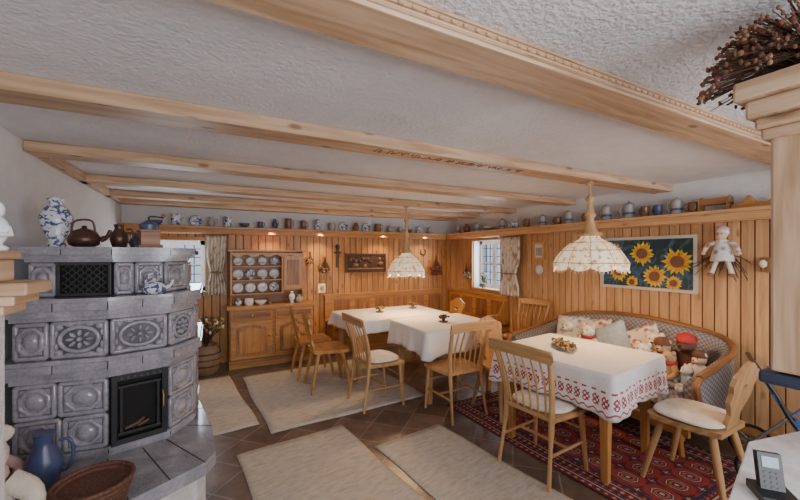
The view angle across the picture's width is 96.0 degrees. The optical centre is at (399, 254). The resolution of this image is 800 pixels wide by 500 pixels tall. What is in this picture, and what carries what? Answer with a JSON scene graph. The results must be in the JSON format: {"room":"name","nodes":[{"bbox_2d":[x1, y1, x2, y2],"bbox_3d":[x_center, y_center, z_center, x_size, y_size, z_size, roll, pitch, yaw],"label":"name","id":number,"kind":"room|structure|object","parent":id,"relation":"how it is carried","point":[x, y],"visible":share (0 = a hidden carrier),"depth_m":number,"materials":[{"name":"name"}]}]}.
{"room":"traditional dwelling","nodes":[
{"label":"traditional dwelling","id":0,"kind":"room"},
{"bbox_2d":[0,315,4,499],"bbox_3d":[-1.183,0.825,0.837,0.340,1.350,0.100,0,0,-28],"label":"wall pillar","id":1,"kind":"structure","parent":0,"point":[2,318],"depth_m":0.95,"materials":[{"name":"paint"}]},
{"bbox_2d":[0,251,51,315],"bbox_3d":[-1.187,0.069,0.824,0.540,0.160,0.160,0,0,-28],"label":"capital","id":2,"kind":"object","parent":1,"relation":"on","point":[14,294],"visible":1,"depth_m":0.91,"materials":[{"name":"brown wood"}]},
{"bbox_2d":[0,202,13,250],"bbox_3d":[-1.034,-0.076,0.922,0.069,0.129,0.060,0,0,21],"label":"porcelain figurine","id":3,"kind":"object","parent":2,"relation":"on","point":[6,231],"visible":1,"depth_m":0.92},
{"bbox_2d":[0,126,121,453],"bbox_3d":[-1.946,0.405,1.240,0.300,2.190,7.200,0,0,-28],"label":"wall","id":4,"kind":"structure","parent":0,"point":[26,181],"depth_m":2.24,"materials":[{"name":"paint"}]},
{"bbox_2d":[38,157,122,202],"bbox_3d":[-2.829,-0.655,3.317,0.056,0.066,2.200,0,0,-28],"label":"trim","id":5,"kind":"structure","parent":4,"relation":"attached to","point":[61,165],"depth_m":2.81,"materials":[{"name":"brown wood"}]},
{"bbox_2d":[122,204,449,291],"bbox_3d":[-1.335,0.405,5.791,5.600,2.190,0.300,0,0,-28],"label":"wall","id":6,"kind":"structure","parent":0,"point":[131,214],"depth_m":5.29,"materials":[{"name":"paint"}]},
{"bbox_2d":[160,240,204,290],"bbox_3d":[-3.042,0.161,4.816,0.770,0.722,0.215,0,0,-28],"label":"window","id":7,"kind":"structure","parent":6,"relation":"in","point":[172,243],"depth_m":5.01,"materials":[{"name":"white paint"}]},
{"bbox_2d":[160,236,209,295],"bbox_3d":[-2.991,0.150,4.718,0.890,0.820,0.025,0,0,-28],"label":"trim","id":8,"kind":"structure","parent":6,"relation":"attached to","point":[161,237],"depth_m":4.86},
{"bbox_2d":[204,234,227,294],"bbox_3d":[-2.504,0.129,4.897,0.294,0.822,0.092,0,0,-28],"label":"curtain","id":9,"kind":"object","parent":6,"relation":"hanging from","point":[215,243],"visible":1,"depth_m":4.89,"materials":[{"name":"fabric"}]},
{"bbox_2d":[118,223,445,239],"bbox_3d":[-1.320,-0.330,5.493,4.740,0.100,0.240,0,0,-28],"label":"wall shelf","id":10,"kind":"object","parent":6,"relation":"attached to","point":[186,229],"visible":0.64,"depth_m":5.17,"materials":[{"name":"brown wood"}]},
{"bbox_2d":[171,214,183,224],"bbox_3d":[-2.893,-0.455,4.666,0.115,0.149,0.133,0,0,27],"label":"mug","id":11,"kind":"object","parent":10,"relation":"on","point":[175,218],"visible":0.89,"depth_m":4.62,"materials":[{"name":"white ceramic"}]},
{"bbox_2d":[189,215,201,225],"bbox_3d":[-2.735,-0.456,4.822,0.154,0.151,0.040,0,0,-28],"label":"decorative plate","id":12,"kind":"object","parent":10,"relation":"on","point":[195,220],"visible":0.98,"depth_m":4.82,"materials":[{"name":"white ceramic"}]},
{"bbox_2d":[207,217,217,225],"bbox_3d":[-2.535,-0.446,4.852,0.101,0.129,0.117,0,0,30],"label":"jug","id":13,"kind":"object","parent":10,"relation":"on","point":[210,222],"visible":0.87,"depth_m":4.82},
{"bbox_2d":[224,217,232,226],"bbox_3d":[-2.364,-0.452,4.946,0.106,0.141,0.124,0,0,-13],"label":"mug","id":14,"kind":"object","parent":10,"relation":"on","point":[228,221],"visible":0.89,"depth_m":4.90,"materials":[{"name":"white ceramic"}]},
{"bbox_2d":[285,218,293,228],"bbox_3d":[-1.638,-0.458,5.309,0.121,0.154,0.104,0,0,16],"label":"mug","id":15,"kind":"object","parent":10,"relation":"on","point":[288,222],"visible":0.93,"depth_m":5.27,"materials":[{"name":"brown ceramic"}]},
{"bbox_2d":[339,222,347,230],"bbox_3d":[-0.910,-0.456,5.775,0.154,0.151,0.040,0,0,-28],"label":"decorative plate","id":16,"kind":"object","parent":10,"relation":"on","point":[343,226],"visible":0.94,"depth_m":5.78,"materials":[{"name":"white ceramic"}]},
{"bbox_2d":[160,233,449,356],"bbox_3d":[-1.269,0.570,5.644,4.980,1.740,0.020,0,0,-28],"label":"paneling","id":17,"kind":"structure","parent":6,"relation":"attached to","point":[336,281],"depth_m":5.74,"materials":[{"name":"wood"}]},
{"bbox_2d":[317,284,324,292],"bbox_3d":[-1.230,0.520,5.634,0.120,0.140,0.030,0,0,-28],"label":"framed picture","id":18,"kind":"object","parent":6,"relation":"attached to","point":[320,287],"visible":1,"depth_m":5.62,"materials":[{"name":"beige paper"}]},
{"bbox_2d":[319,256,329,272],"bbox_3d":[-1.171,0.153,5.592,0.178,0.266,0.092,0,0,-28],"label":"bouquet","id":19,"kind":"object","parent":6,"relation":"attached to","point":[323,266],"visible":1,"depth_m":5.58,"materials":[{"name":"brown plant"}]},
{"bbox_2d":[334,244,340,267],"bbox_3d":[-0.996,0.015,5.748,0.120,0.370,0.039,0,0,-28],"label":"crucifix","id":20,"kind":"object","parent":6,"relation":"attached to","point":[337,252],"visible":1,"depth_m":5.75,"materials":[{"name":"brown wood"}]},
{"bbox_2d":[345,253,385,272],"bbox_3d":[-0.566,0.130,5.982,0.720,0.310,0.030,0,0,-28],"label":"picture","id":21,"kind":"object","parent":6,"relation":"attached to","point":[354,262],"visible":1,"depth_m":5.96,"materials":[{"name":"brown wood"}]},
{"bbox_2d":[430,255,442,275],"bbox_3d":[0.664,0.188,6.557,0.263,0.375,0.112,0,0,-28],"label":"bouquet","id":22,"kind":"object","parent":6,"relation":"attached to","point":[436,267],"visible":1,"depth_m":6.53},
{"bbox_2d":[0,0,799,213],"bbox_3d":[0.403,-0.750,2.467,5.600,0.120,7.800,0,0,-28],"label":"ceiling","id":23,"kind":"structure","parent":0,"point":[201,52],"depth_m":1.47,"materials":[{"name":"paint"}]},
{"bbox_2d":[119,198,457,221],"bbox_3d":[-1.182,-0.655,5.498,4.996,0.066,0.120,0,0,-28],"label":"ceiling beam","id":24,"kind":"structure","parent":23,"relation":"attached to","point":[129,201],"depth_m":5.11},
{"bbox_2d":[105,189,479,218],"bbox_3d":[-0.904,-0.655,4.966,4.996,0.066,0.150,0,0,-28],"label":"ceiling beam","id":25,"kind":"structure","parent":23,"relation":"attached to","point":[113,193],"depth_m":4.52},
{"bbox_2d":[80,174,515,213],"bbox_3d":[-0.524,-0.655,4.240,4.996,0.066,0.150,0,0,-28],"label":"ceiling beam","id":26,"kind":"structure","parent":23,"relation":"attached to","point":[94,179],"depth_m":3.75,"materials":[{"name":"wood"}]},
{"bbox_2d":[23,140,575,205],"bbox_3d":[-0.070,-0.655,3.371,4.996,0.066,0.160,0,0,-28],"label":"ceiling beam","id":27,"kind":"structure","parent":23,"relation":"attached to","point":[35,148],"depth_m":2.76,"materials":[{"name":"wood"}]},
{"bbox_2d":[0,71,672,193],"bbox_3d":[0.417,-0.653,2.441,4.996,0.070,0.170,0,0,-28],"label":"ceiling beam","id":28,"kind":"structure","parent":23,"relation":"attached to","point":[17,89],"depth_m":1.81,"materials":[{"name":"wood"}]},
{"bbox_2d":[553,181,629,273],"bbox_3d":[1.622,-0.235,3.071,0.574,0.770,0.591,0,0,-28],"label":"pendant lamp","id":29,"kind":"object","parent":28,"relation":"hanging from","point":[590,250],"visible":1,"depth_m":2.91,"materials":[{"name":"white fabric"}]},
{"bbox_2d":[388,206,424,278],"bbox_3d":[0.079,-0.168,4.555,0.466,0.905,0.480,0,0,-28],"label":"pendant lamp","id":30,"kind":"object","parent":23,"relation":"hanging from","point":[405,264],"visible":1,"depth_m":4.42,"materials":[{"name":"white fabric"}]},
{"bbox_2d":[204,0,770,163],"bbox_3d":[0.906,-0.655,1.504,4.996,0.066,0.184,0,0,-28],"label":"ceiling beam","id":31,"kind":"structure","parent":23,"relation":"attached to","point":[419,31],"depth_m":1.16,"materials":[{"name":"wood"}]},
{"bbox_2d":[199,346,754,499],"bbox_3d":[0.403,1.550,2.467,5.600,0.100,7.800,0,0,-28],"label":"floor","id":32,"kind":"structure","parent":0,"point":[226,480],"depth_m":3.08,"materials":[{"name":"tile"}]},
{"bbox_2d":[5,246,215,499],"bbox_3d":[-1.561,0.728,1.945,1.005,1.545,1.893,0,0,-28],"label":"stove","id":33,"kind":"object","parent":32,"relation":"on","point":[98,360],"visible":0.98,"depth_m":1.97,"materials":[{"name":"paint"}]},
{"bbox_2d":[5,455,23,479],"bbox_3d":[-1.813,0.960,1.600,0.198,0.272,0.218,0,0,32],"label":"doll","id":34,"kind":"object","parent":33,"relation":"on","point":[14,462],"visible":0.15,"depth_m":1.67,"materials":[{"name":"pink fabric"}]},
{"bbox_2d":[5,424,46,499],"bbox_3d":[-1.476,0.866,1.242,0.339,0.460,0.370,0,0,42],"label":"doll","id":35,"kind":"object","parent":33,"relation":"on","point":[22,485],"visible":0.66,"depth_m":1.35,"materials":[{"name":"white fabric"}]},
{"bbox_2d":[23,428,74,490],"bbox_3d":[-1.666,0.968,1.694,0.162,0.260,0.140,0,0,9],"label":"pitcher","id":36,"kind":"object","parent":33,"relation":"on","point":[45,461],"visible":0.85,"depth_m":1.67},
{"bbox_2d":[38,195,73,246],"bbox_3d":[-1.997,-0.196,2.093,0.150,0.300,0.150,0,0,-28],"label":"porcelain vase","id":37,"kind":"object","parent":33,"relation":"on","point":[55,220],"visible":0.86,"depth_m":2.06,"materials":[{"name":"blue ceramic"}]},
{"bbox_2d":[66,219,111,246],"bbox_3d":[-1.870,-0.132,2.158,0.196,0.172,0.161,0,0,-23],"label":"copper kettle","id":38,"kind":"object","parent":33,"relation":"on","point":[82,237],"visible":0.89,"depth_m":2.11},
{"bbox_2d":[46,460,135,499],"bbox_3d":[-1.316,1.028,1.546,0.296,0.138,0.296,0,0,11],"label":"wicker basket","id":39,"kind":"object","parent":33,"relation":"on","point":[107,480],"visible":1,"depth_m":1.55,"materials":[{"name":"wicker"}]},
{"bbox_2d":[109,224,133,246],"bbox_3d":[-1.813,-0.120,2.333,0.100,0.150,0.116,0,0,3],"label":"copper pitcher","id":40,"kind":"object","parent":33,"relation":"on","point":[119,237],"visible":0.89,"depth_m":2.30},
{"bbox_2d":[129,234,137,246],"bbox_3d":[-1.800,-0.096,2.462,0.093,0.100,0.080,0,0,9],"label":"ceramic jar","id":41,"kind":"object","parent":33,"relation":"on","point":[134,242],"visible":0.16,"depth_m":2.43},
{"bbox_2d":[135,214,165,247],"bbox_3d":[-1.615,-0.160,2.342,0.159,0.229,0.130,0,0,-45],"label":"coffee grinder","id":42,"kind":"object","parent":33,"relation":"on","point":[148,232],"visible":0.97,"depth_m":2.29,"materials":[{"name":"brown wood"}]},
{"bbox_2d":[142,273,173,294],"bbox_3d":[-1.441,0.167,2.129,0.118,0.126,0.144,0,0,19],"label":"teapot","id":43,"kind":"object","parent":33,"relation":"on","point":[152,287],"visible":1,"depth_m":2.09,"materials":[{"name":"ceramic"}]},
{"bbox_2d":[198,316,225,375],"bbox_3d":[-2.454,1.149,4.540,0.437,0.702,0.438,0,0,-35],"label":"pot","id":44,"kind":"object","parent":32,"relation":"on","point":[209,359],"visible":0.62,"depth_m":4.47,"materials":[{"name":"wood"}]},
{"bbox_2d":[198,375,258,435],"bbox_3d":[-1.931,1.495,3.651,0.616,0.009,1.562,0,0,-35],"label":"woven rug","id":45,"kind":"object","parent":32,"relation":"on","point":[220,399],"visible":0.59,"depth_m":3.55,"materials":[{"name":"fabric"}]},
{"bbox_2d":[226,249,315,369],"bbox_3d":[-1.806,0.713,5.074,1.150,1.575,0.454,0,0,-28],"label":"hutch","id":46,"kind":"object","parent":32,"relation":"on","point":[258,335],"visible":0.94,"depth_m":4.96,"materials":[{"name":"brown wood"}]},
{"bbox_2d":[232,257,278,292],"bbox_3d":[-2.020,0.276,5.073,0.616,0.493,0.112,0,0,-28],"label":"plate collection","id":47,"kind":"object","parent":46,"relation":"in","point":[237,274],"visible":0.95,"depth_m":5.09,"materials":[{"name":"ceramic"}]},
{"bbox_2d":[235,291,301,305],"bbox_3d":[-1.818,0.602,5.042,0.890,0.170,0.160,0,0,-28],"label":"crockery","id":48,"kind":"object","parent":46,"relation":"in","point":[248,301],"visible":1,"depth_m":5.01,"materials":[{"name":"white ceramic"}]},
{"bbox_2d":[236,425,425,499],"bbox_3d":[-0.417,1.495,2.265,0.876,0.009,1.612,0,0,-35],"label":"woven rug","id":49,"kind":"object","parent":32,"relation":"on","point":[332,463],"visible":1,"depth_m":2.48,"materials":[{"name":"fabric"}]},
{"bbox_2d":[242,359,424,433],"bbox_3d":[-0.830,1.495,4.114,1.596,0.009,1.632,0,0,-32],"label":"woven rug","id":50,"kind":"object","parent":32,"relation":"on","point":[284,402],"visible":0.79,"depth_m":3.83,"materials":[{"name":"fabric"}]},
{"bbox_2d":[289,306,334,381],"bbox_3d":[-1.120,1.059,4.515,0.509,0.869,0.440,0,0,-28],"label":"carved wooden chair","id":51,"kind":"object","parent":50,"relation":"on","point":[303,340],"visible":0.96,"depth_m":4.43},
{"bbox_2d":[302,311,352,394],"bbox_3d":[-0.844,1.059,4.096,0.509,0.869,0.440,0,0,-26],"label":"carved wooden chair","id":52,"kind":"object","parent":50,"relation":"on","point":[337,347],"visible":1,"depth_m":4.01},
{"bbox_2d":[341,312,404,413],"bbox_3d":[-0.280,1.038,3.643,0.516,0.909,0.504,0,0,-30],"label":"dining chair","id":53,"kind":"object","parent":50,"relation":"on","point":[372,359],"visible":1,"depth_m":3.56,"materials":[{"name":"brown wood"}]},
{"bbox_2d":[338,328,441,383],"bbox_3d":[-0.135,1.127,4.748,1.300,0.745,0.840,0,0,-28],"label":"dining table","id":54,"kind":"object","parent":50,"relation":"on","point":[340,331],"visible":0.23,"depth_m":4.69,"materials":[{"name":"brown wood"}]},
{"bbox_2d":[328,305,448,336],"bbox_3d":[-0.136,0.835,4.750,1.449,0.171,0.946,0,0,-28],"label":"tablecloth","id":55,"kind":"object","parent":54,"relation":"on","point":[374,322],"visible":0.71,"depth_m":4.54,"materials":[{"name":"fabric"}]},
{"bbox_2d":[323,288,508,353],"bbox_3d":[0.219,1.058,5.534,2.415,0.885,1.525,0,0,-28],"label":"bench","id":56,"kind":"object","parent":32,"relation":"on","point":[477,304],"visible":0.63,"depth_m":5.88,"materials":[{"name":"brown wood"}]},
{"bbox_2d":[398,344,490,404],"bbox_3d":[0.499,1.127,4.075,0.950,0.745,0.780,0,0,-28],"label":"dining table","id":57,"kind":"object","parent":32,"relation":"on","point":[401,348],"visible":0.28,"depth_m":3.97,"materials":[{"name":"brown wood"}]},
{"bbox_2d":[387,313,501,361],"bbox_3d":[0.501,0.886,4.067,1.079,0.272,0.898,0,0,-28],"label":"tablecloth","id":58,"kind":"object","parent":57,"relation":"on","point":[426,336],"visible":0.63,"depth_m":3.73,"materials":[{"name":"fabric"}]},
{"bbox_2d":[438,314,449,322],"bbox_3d":[0.480,0.705,4.038,0.123,0.088,0.126,0,0,-28],"label":"candle holder","id":59,"kind":"object","parent":58,"relation":"on","point":[443,317],"visible":1,"depth_m":4.00,"materials":[{"name":"brown wood"}]},
{"bbox_2d":[449,298,464,357],"bbox_3d":[0.662,1.069,5.255,0.509,0.869,0.440,0,0,-28],"label":"carved wooden chair","id":60,"kind":"object","parent":32,"relation":"on","point":[458,303],"visible":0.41,"depth_m":5.33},
{"bbox_2d":[424,320,494,425],"bbox_3d":[0.549,1.048,3.423,0.504,0.909,0.516,0,0,-30],"label":"dining chair","id":61,"kind":"object","parent":32,"relation":"on","point":[449,367],"visible":1,"depth_m":3.33,"materials":[{"name":"brown wood"}]},
{"bbox_2d":[375,424,572,499],"bbox_3d":[0.535,1.495,2.345,0.676,0.009,1.612,0,0,-36],"label":"woven rug","id":62,"kind":"object","parent":32,"relation":"on","point":[448,466],"visible":1,"depth_m":2.49,"materials":[{"name":"fabric"}]},
{"bbox_2d":[502,298,551,339],"bbox_3d":[1.658,1.048,4.771,0.516,0.909,0.504,0,0,-38],"label":"dining chair","id":63,"kind":"object","parent":32,"relation":"on","point":[533,301],"visible":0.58,"depth_m":4.89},
{"bbox_2d":[446,385,739,499],"bbox_3d":[1.507,1.495,2.988,1.216,0.009,2.112,0,0,-31],"label":"rug","id":64,"kind":"object","parent":32,"relation":"on","point":[691,476],"visible":0.54,"depth_m":2.63,"materials":[{"name":"fabric"}]},
{"bbox_2d":[471,316,503,422],"bbox_3d":[0.989,1.069,3.508,0.440,0.869,0.509,0,0,-24],"label":"carved wooden chair","id":65,"kind":"object","parent":64,"relation":"on","point":[496,332],"visible":0.36,"depth_m":3.62,"materials":[{"name":"brown wood"}]},
{"bbox_2d":[488,337,588,492],"bbox_3d":[0.977,1.039,2.535,0.516,0.909,0.504,0,0,-34],"label":"dining chair","id":66,"kind":"object","parent":64,"relation":"on","point":[550,408],"visible":0.98,"depth_m":2.44,"materials":[{"name":"brown wood"}]},
{"bbox_2d":[508,382,650,484],"bbox_3d":[1.389,1.127,2.848,0.800,0.745,0.920,0,0,-36],"label":"dining table","id":67,"kind":"object","parent":64,"relation":"on","point":[605,426],"visible":0.26,"depth_m":2.69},
{"bbox_2d":[489,333,668,422],"bbox_3d":[1.384,0.892,2.862,0.925,0.283,1.046,0,0,-36],"label":"tablecloth","id":68,"kind":"object","parent":67,"relation":"on","point":[609,381],"visible":0.77,"depth_m":2.50,"materials":[{"name":"fabric"}]},
{"bbox_2d":[551,337,577,351],"bbox_3d":[1.329,0.725,2.916,0.184,0.048,0.405,0,0,11],"label":"flower centerpiece","id":69,"kind":"object","parent":68,"relation":"on","point":[559,343],"visible":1,"depth_m":2.86,"materials":[{"name":"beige plant"}]},
{"bbox_2d":[506,310,737,456],"bbox_3d":[2.062,1.057,3.583,0.883,0.898,1.907,0,0,-28],"label":"sofa","id":70,"kind":"object","parent":64,"relation":"on","point":[710,386],"visible":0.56,"depth_m":3.02,"materials":[{"name":"fabric"}]},
{"bbox_2d":[557,318,577,337],"bbox_3d":[1.781,0.868,3.887,0.249,0.342,0.275,0,0,-28],"label":"teddy bear","id":71,"kind":"object","parent":70,"relation":"on","point":[568,326],"visible":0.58,"depth_m":3.87},
{"bbox_2d":[556,315,589,335],"bbox_3d":[1.948,0.870,4.088,0.208,0.372,0.404,0,0,-36],"label":"throw cushion","id":72,"kind":"object","parent":70,"relation":"on","point":[577,320],"visible":0.34,"depth_m":4.10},
{"bbox_2d":[576,323,597,341],"bbox_3d":[1.867,0.868,3.639,0.252,0.342,0.275,0,0,-28],"label":"teddy bear","id":73,"kind":"object","parent":70,"relation":"on","point":[587,331],"visible":0.43,"depth_m":3.62},
{"bbox_2d":[578,318,611,335],"bbox_3d":[2.068,0.860,3.857,0.210,0.400,0.430,0,0,-32],"label":"throw cushion","id":74,"kind":"object","parent":70,"relation":"on","point":[598,323],"visible":0.22,"depth_m":3.83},
{"bbox_2d":[594,319,631,347],"bbox_3d":[2.083,0.860,3.571,0.243,0.460,0.476,0,0,-41],"label":"throw cushion","id":75,"kind":"object","parent":70,"relation":"on","point":[615,333],"visible":0.47,"depth_m":3.52,"materials":[{"name":"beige fabric"}]},
{"bbox_2d":[627,322,658,348],"bbox_3d":[2.269,0.860,3.387,0.482,0.460,0.218,0,0,44],"label":"throw cushion","id":76,"kind":"object","parent":70,"relation":"on","point":[638,334],"visible":0.27,"depth_m":3.38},
{"bbox_2d":[635,341,651,351],"bbox_3d":[2.057,0.894,3.078,0.211,0.289,0.232,0,0,-33],"label":"teddy bear","id":77,"kind":"object","parent":70,"relation":"on","point":[639,346],"visible":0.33,"depth_m":3.07},
{"bbox_2d":[645,331,664,352],"bbox_3d":[2.238,0.864,3.187,0.258,0.351,0.282,0,0,-39],"label":"teddy bear","id":78,"kind":"object","parent":70,"relation":"on","point":[650,337],"visible":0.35,"depth_m":3.19},
{"bbox_2d":[651,337,677,366],"bbox_3d":[2.199,0.870,3.057,0.243,0.338,0.261,0,0,-28],"label":"teddy bear","id":79,"kind":"object","parent":70,"relation":"on","point":[659,343],"visible":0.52,"depth_m":3.04,"materials":[{"name":"red fabric"}]},
{"bbox_2d":[662,349,678,385],"bbox_3d":[2.132,0.903,2.907,0.200,0.272,0.218,0,0,-5],"label":"teddy bear","id":80,"kind":"object","parent":70,"relation":"on","point":[672,370],"visible":0.48,"depth_m":2.86},
{"bbox_2d":[668,363,692,391],"bbox_3d":[2.161,0.938,2.758,0.147,0.202,0.162,0,0,13],"label":"teddy bear","id":81,"kind":"object","parent":70,"relation":"on","point":[686,371],"visible":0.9,"depth_m":2.74},
{"bbox_2d":[671,332,697,375],"bbox_3d":[2.361,0.848,3.013,0.275,0.384,0.296,0,0,-22],"label":"teddy bear","id":82,"kind":"object","parent":70,"relation":"on","point":[685,342],"visible":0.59,"depth_m":2.99},
{"bbox_2d":[679,350,708,382],"bbox_3d":[2.356,0.902,2.871,0.197,0.274,0.211,0,0,-10],"label":"teddy bear","id":83,"kind":"object","parent":70,"relation":"on","point":[699,357],"visible":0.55,"depth_m":2.85,"materials":[{"name":"white fabric"}]},
{"bbox_2d":[640,361,758,499],"bbox_3d":[1.927,1.060,2.316,0.440,0.869,0.509,0,0,-30],"label":"carved wooden chair","id":84,"kind":"object","parent":64,"relation":"on","point":[713,422],"visible":0.98,"depth_m":2.20,"materials":[{"name":"brown wood"}]},
{"bbox_2d":[728,352,799,473],"bbox_3d":[2.615,1.103,2.337,0.694,0.794,0.500,0,0,38],"label":"baby stroller","id":85,"kind":"object","parent":32,"relation":"on","point":[791,417],"visible":0.38,"depth_m":2.48,"materials":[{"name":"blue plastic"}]},
{"bbox_2d":[729,431,799,499],"bbox_3d":[1.427,1.075,0.887,1.050,0.850,0.850,0,0,-28],"label":"countertop","id":86,"kind":"structure","parent":32,"relation":"on","point":[787,446],"depth_m":1.12,"materials":[{"name":"white paint"}]},
{"bbox_2d":[733,63,799,390],"bbox_3d":[1.278,0.080,1.052,0.620,1.130,0.260,0,0,-28],"label":"wooden post","id":87,"kind":"object","parent":86,"relation":"on","point":[771,101],"visible":1,"depth_m":0.97,"materials":[{"name":"brown wood"}]},
{"bbox_2d":[696,0,799,111],"bbox_3d":[1.080,-0.569,0.979,0.412,0.226,0.413,0,0,-13],"label":"dried flower arrangement","id":88,"kind":"object","parent":87,"relation":"on","point":[765,51],"visible":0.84,"depth_m":0.97,"materials":[{"name":"brown plant"}]},
{"bbox_2d":[746,449,798,499],"bbox_3d":[0.998,0.595,0.962,0.080,0.109,0.090,0,0,22],"label":"cordless phone","id":89,"kind":"object","parent":86,"relation":"on","point":[769,483],"visible":1,"depth_m":0.97,"materials":[{"name":"black plastic"}]},
{"bbox_2d":[450,170,770,289],"bbox_3d":[2.751,0.405,3.695,0.300,2.190,7.200,0,0,-28],"label":"wall","id":90,"kind":"structure","parent":0,"point":[757,185],"depth_m":3.81,"materials":[{"name":"paint"}]},
{"bbox_2d":[480,272,486,287],"bbox_3d":[1.413,0.420,6.062,0.113,0.260,0.091,0,0,37],"label":"geranium","id":91,"kind":"object","parent":90,"relation":"on","point":[483,278],"visible":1,"depth_m":6.05,"materials":[{"name":"green plant"}]},
{"bbox_2d":[470,237,502,293],"bbox_3d":[1.408,0.155,5.870,0.025,0.910,0.820,0,0,-28],"label":"trim","id":92,"kind":"structure","parent":90,"relation":"attached to","point":[472,288],"depth_m":6.09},
{"bbox_2d":[474,240,500,290],"bbox_3d":[1.506,0.166,5.921,0.215,0.812,0.700,0,0,-28],"label":"window","id":93,"kind":"structure","parent":90,"relation":"in","point":[495,243],"depth_m":6.03,"materials":[{"name":"white paint"}]},
{"bbox_2d":[445,205,770,239],"bbox_3d":[2.512,-0.330,3.570,0.240,0.100,7.180,0,0,-28],"label":"wall shelf","id":94,"kind":"object","parent":90,"relation":"attached to","point":[756,212],"visible":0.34,"depth_m":3.54,"materials":[{"name":"brown wood"}]},
{"bbox_2d":[497,218,505,228],"bbox_3d":[1.541,-0.471,5.441,0.100,0.179,0.116,0,0,-16],"label":"stein","id":95,"kind":"object","parent":94,"relation":"on","point":[501,222],"visible":0.85,"depth_m":5.40,"materials":[{"name":"grey ceramic"}]},
{"bbox_2d":[497,235,521,296],"bbox_3d":[1.613,0.159,5.312,0.092,0.882,0.486,0,0,-28],"label":"curtain","id":96,"kind":"object","parent":94,"relation":"hanging from","point":[509,245],"visible":0.99,"depth_m":5.30,"materials":[{"name":"fabric"}]},
{"bbox_2d":[537,214,546,225],"bbox_3d":[1.891,-0.464,4.777,0.100,0.166,0.116,0,0,-1],"label":"stein","id":97,"kind":"object","parent":94,"relation":"on","point":[542,218],"visible":0.9,"depth_m":4.73,"materials":[{"name":"white ceramic"}]},
{"bbox_2d":[562,209,572,222],"bbox_3d":[2.072,-0.471,4.431,0.104,0.179,0.121,0,0,6],"label":"stein","id":98,"kind":"object","parent":94,"relation":"on","point":[568,218],"visible":0.92,"depth_m":4.39,"materials":[{"name":"white ceramic"}]},
{"bbox_2d":[599,203,611,219],"bbox_3d":[2.295,-0.477,4.006,0.110,0.192,0.128,0,0,5],"label":"stein","id":99,"kind":"object","parent":94,"relation":"on","point":[606,210],"visible":0.93,"depth_m":3.96,"materials":[{"name":"white ceramic"}]},
{"bbox_2d":[619,201,634,217],"bbox_3d":[2.396,-0.477,3.785,0.128,0.192,0.110,0,0,-2],"label":"stein","id":100,"kind":"object","parent":94,"relation":"on","point":[628,208],"visible":0.89,"depth_m":3.75,"materials":[{"name":"white ceramic"}]},
{"bbox_2d":[639,206,649,216],"bbox_3d":[2.474,-0.436,3.647,0.098,0.110,0.084,0,0,39],"label":"stein","id":101,"kind":"object","parent":94,"relation":"on","point":[644,209],"visible":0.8,"depth_m":3.62,"materials":[{"name":"brown ceramic"}]},
{"bbox_2d":[652,205,662,214],"bbox_3d":[2.530,-0.436,3.542,0.084,0.110,0.098,0,0,-44],"label":"stein","id":102,"kind":"object","parent":94,"relation":"on","point":[657,209],"visible":0.77,"depth_m":3.51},
{"bbox_2d":[666,197,682,213],"bbox_3d":[2.607,-0.464,3.404,0.100,0.166,0.117,0,0,-9],"label":"stein","id":103,"kind":"object","parent":94,"relation":"on","point":[676,204],"visible":0.94,"depth_m":3.36,"materials":[{"name":"white ceramic"}]},
{"bbox_2d":[683,201,697,211],"bbox_3d":[2.666,-0.431,3.271,0.116,0.100,0.100,0,0,3],"label":"clay pot","id":104,"kind":"object","parent":94,"relation":"on","point":[692,206],"visible":0.76,"depth_m":3.25,"materials":[{"name":"brown ceramic"}]},
{"bbox_2d":[698,194,733,210],"bbox_3d":[2.742,-0.446,3.130,0.120,0.130,0.208,0,0,-28],"label":"cradle","id":105,"kind":"object","parent":94,"relation":"on","point":[728,200],"visible":0.88,"depth_m":3.09,"materials":[{"name":"brown wood"}]},
{"bbox_2d":[731,195,770,208],"bbox_3d":[2.855,-0.435,2.914,0.060,0.108,0.260,0,0,-28],"label":"plane","id":106,"kind":"object","parent":94,"relation":"on","point":[749,201],"visible":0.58,"depth_m":2.91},
{"bbox_2d":[450,219,799,434],"bbox_3d":[2.614,0.570,3.612,0.020,1.740,7.180,0,0,-28],"label":"wall paneling","id":107,"kind":"structure","parent":90,"relation":"attached to","point":[739,310],"depth_m":3.31,"materials":[{"name":"brown wood"}]},
{"bbox_2d":[463,263,469,278],"bbox_3d":[1.154,0.278,6.226,0.082,0.278,0.173,0,0,-28],"label":"bouquet","id":108,"kind":"object","parent":107,"relation":"hanging from","point":[466,274],"visible":1,"depth_m":6.21,"materials":[{"name":"green plant"}]},
{"bbox_2d":[532,242,545,259],"bbox_3d":[1.900,-0.055,4.920,0.030,0.240,0.200,0,0,-28],"label":"framed picture","id":109,"kind":"object","parent":107,"relation":"attached to","point":[538,248],"visible":1,"depth_m":4.91,"materials":[{"name":"gold wood"}]},
{"bbox_2d":[600,234,698,293],"bbox_3d":[2.525,0.085,3.724,0.030,0.550,0.930,0,0,-28],"label":"sunflower painting","id":110,"kind":"object","parent":107,"relation":"attached to","point":[657,263],"visible":0.8,"depth_m":3.60,"materials":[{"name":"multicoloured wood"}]},
{"bbox_2d":[687,225,751,280],"bbox_3d":[2.754,-0.015,3.128,0.170,0.480,0.441,0,0,-28],"label":"puppet","id":111,"kind":"object","parent":107,"relation":"hanging from","point":[722,252],"visible":1,"depth_m":3.06,"materials":[{"name":"white fabric"}]},
{"bbox_2d":[759,257,770,271],"bbox_3d":[2.925,0.080,2.895,0.085,0.120,0.060,0,0,-28],"label":"wall sconce","id":112,"kind":"object","parent":107,"relation":"attached to","point":[765,262],"visible":0.99,"depth_m":2.89,"materials":[{"name":"white glass"}]},
{"bbox_2d":[738,427,779,438],"bbox_3d":[2.610,1.460,3.599,0.030,0.080,7.120,0,0,-28],"label":"baseboard","id":113,"kind":"structure","parent":90,"relation":"attached to","point":[754,432],"depth_m":2.97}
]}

